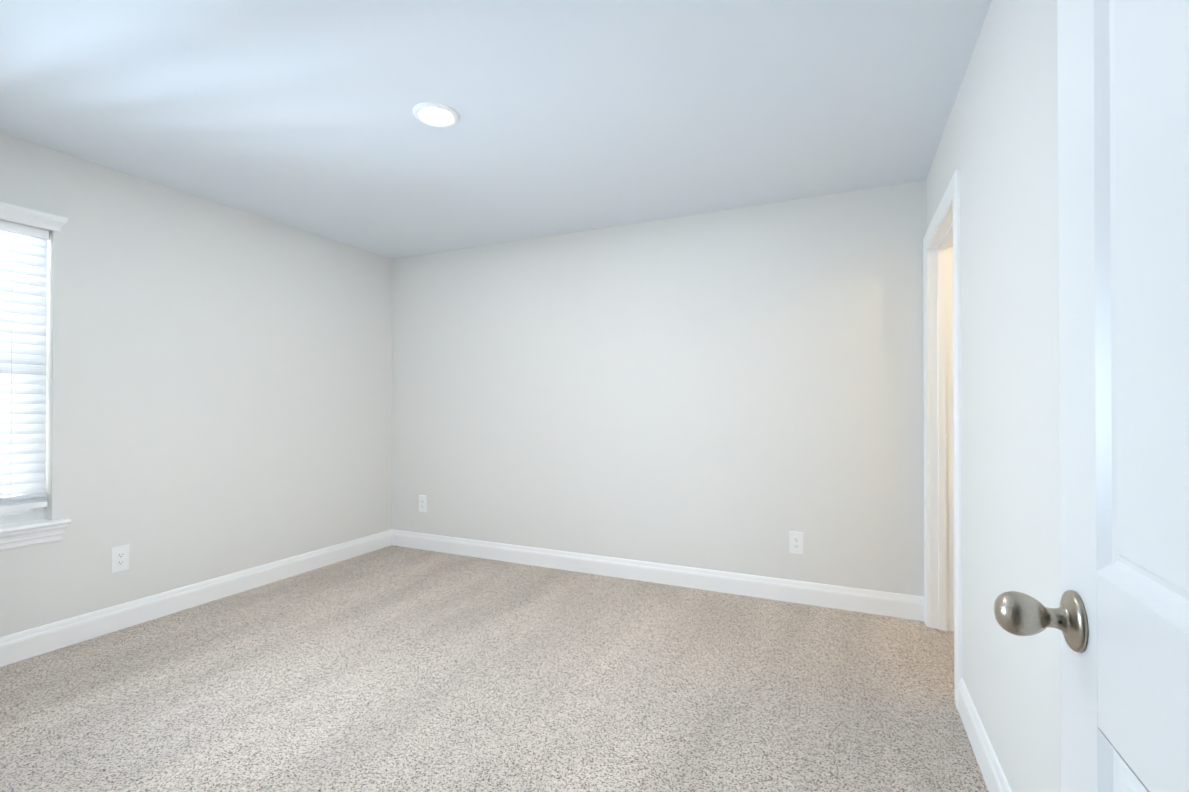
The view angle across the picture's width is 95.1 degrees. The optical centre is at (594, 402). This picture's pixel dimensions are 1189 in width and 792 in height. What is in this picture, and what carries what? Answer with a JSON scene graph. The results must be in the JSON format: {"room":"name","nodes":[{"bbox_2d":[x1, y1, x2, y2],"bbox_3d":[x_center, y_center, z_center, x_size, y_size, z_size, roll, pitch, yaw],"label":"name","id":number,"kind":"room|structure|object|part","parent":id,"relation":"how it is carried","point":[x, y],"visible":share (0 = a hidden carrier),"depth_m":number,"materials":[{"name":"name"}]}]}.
{"room":"empty bedroom","nodes":[
{"label":"empty bedroom","id":0,"kind":"room"},
{"bbox_2d":[0,133,391,636],"bbox_3d":[-2.837,-0.015,2.406,0.150,2.440,5.220,0,0,25],"label":"wall","id":1,"kind":"structure","parent":0,"point":[218,394],"depth_m":3.20,"materials":[{"name":"white paint"}]},
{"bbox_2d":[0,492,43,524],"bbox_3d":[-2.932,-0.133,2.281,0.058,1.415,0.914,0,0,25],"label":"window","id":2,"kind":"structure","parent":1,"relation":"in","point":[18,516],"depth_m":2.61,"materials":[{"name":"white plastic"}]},
{"bbox_2d":[0,202,67,512],"bbox_3d":[-2.840,-0.199,2.239,0.120,1.411,0.980,0,0,25],"label":"window blinds","id":3,"kind":"object","parent":1,"relation":"attached to","point":[23,291],"visible":0.92,"depth_m":2.58,"materials":[{"name":"white plastic"}]},
{"bbox_2d":[0,524,67,550],"bbox_3d":[-2.819,0.638,2.225,0.030,0.082,1.010,0,0,25],"label":"trim","id":4,"kind":"structure","parent":1,"relation":"attached to","point":[19,539],"depth_m":2.57,"materials":[{"name":"white paint"}]},
{"bbox_2d":[0,518,70,533],"bbox_3d":[-2.851,0.586,2.240,0.124,0.022,1.024,0,0,25],"label":"window sill","id":5,"kind":"structure","parent":1,"relation":"attached to","point":[23,526],"depth_m":2.57,"materials":[{"name":"white paint"}]},
{"bbox_2d":[111,544,129,573],"bbox_3d":[-2.524,0.835,2.894,0.008,0.138,0.084,0,0,25],"label":"electrical outlet","id":6,"kind":"object","parent":1,"relation":"attached to","point":[120,558],"visible":1,"depth_m":2.89,"materials":[{"name":"white plastic"}]},
{"bbox_2d":[0,529,391,666],"bbox_3d":[-2.431,1.143,3.087,0.014,0.132,3.360,0,0,25],"label":"baseboard","id":7,"kind":"structure","parent":1,"relation":"attached to","point":[28,643],"depth_m":3.09,"materials":[{"name":"white paint"}]},
{"bbox_2d":[0,545,988,791],"bbox_3d":[-0.422,1.250,1.293,5.462,0.100,5.220,0,0,25],"label":"floor","id":8,"kind":"structure","parent":0,"point":[391,668],"depth_m":2.25,"materials":[{"name":"carpet"}]},
{"bbox_2d":[0,0,991,258],"bbox_3d":[-0.422,-1.300,1.306,5.462,0.120,5.220,0,0,25],"label":"ceiling","id":9,"kind":"structure","parent":0,"point":[574,114],"depth_m":2.24,"materials":[{"name":"white paint"}]},
{"bbox_2d":[413,102,459,126],"bbox_3d":[-0.679,-1.229,2.334,0.194,0.012,0.194,0,0,25],"label":"recessed light","id":10,"kind":"object","parent":9,"relation":"in","point":[434,114],"visible":1,"depth_m":2.32,"materials":[{"name":"white paint"}]},
{"bbox_2d":[392,180,925,596],"bbox_3d":[0.710,-0.008,3.588,5.312,2.440,0.115,0,0,25],"label":"wall","id":11,"kind":"structure","parent":0,"point":[737,390],"depth_m":3.58,"materials":[{"name":"white paint"}]},
{"bbox_2d":[419,495,426,511],"bbox_3d":[-1.421,0.841,4.493,0.084,0.138,0.008,0,0,25],"label":"electrical outlet","id":12,"kind":"object","parent":11,"relation":"attached to","point":[422,503],"visible":1,"depth_m":4.49,"materials":[{"name":"white plastic"}]},
{"bbox_2d":[392,529,923,620],"bbox_3d":[0.052,1.147,3.813,3.924,0.132,0.014,0,0,25],"label":"baseboard","id":13,"kind":"structure","parent":11,"relation":"attached to","point":[898,605],"depth_m":3.56,"materials":[{"name":"white paint"}]},
{"bbox_2d":[789,531,803,554],"bbox_3d":[1.220,0.851,3.283,0.084,0.138,0.008,0,0,25],"label":"electrical outlet","id":14,"kind":"object","parent":11,"relation":"attached to","point":[796,542],"visible":1,"depth_m":3.28,"materials":[{"name":"white plastic"}]},
{"bbox_2d":[926,0,1060,791],"bbox_3d":[1.186,-0.020,1.447,0.115,2.440,3.382,0,0,25],"label":"wall","id":15,"kind":"structure","parent":0,"point":[998,144],"depth_m":1.49,"materials":[{"name":"white paint"}]},
{"bbox_2d":[928,204,953,630],"bbox_3d":[1.685,0.181,2.535,0.117,2.050,0.825,0,0,25],"label":"doorway","id":16,"kind":"object","parent":15,"relation":"attached to","point":[941,462],"depth_m":2.88,"materials":[{"name":"white paint"}]},
{"bbox_2d":[923,168,961,709],"bbox_3d":[1.685,0.146,2.535,0.151,2.120,0.965,0,0,25],"label":"trim","id":17,"kind":"structure","parent":15,"relation":"attached to","point":[952,195],"depth_m":2.15,"materials":[{"name":"white paint"}]},
{"bbox_2d":[958,678,1011,791],"bbox_3d":[0.925,1.132,1.025,0.014,0.132,2.407,0,0,25],"label":"baseboard","id":18,"kind":"structure","parent":15,"relation":"attached to","point":[994,777],"depth_m":1.78,"materials":[{"name":"white paint"}]},
{"bbox_2d":[994,0,1188,791],"bbox_3d":[0.482,0.172,0.368,0.207,2.022,0.822,0,0,25],"label":"door","id":19,"kind":"structure","parent":15,"relation":"in","point":[1118,618],"depth_m":0.58,"materials":[{"name":"white paint"}]},
{"bbox_3d":[0.631,0.276,0.693,0.207,0.074,0.106,0,0,25],"label":"knob","id":20,"kind":"part","parent":19,"relation":"part of","materials":[{"name":"silver metal"}]}
]}

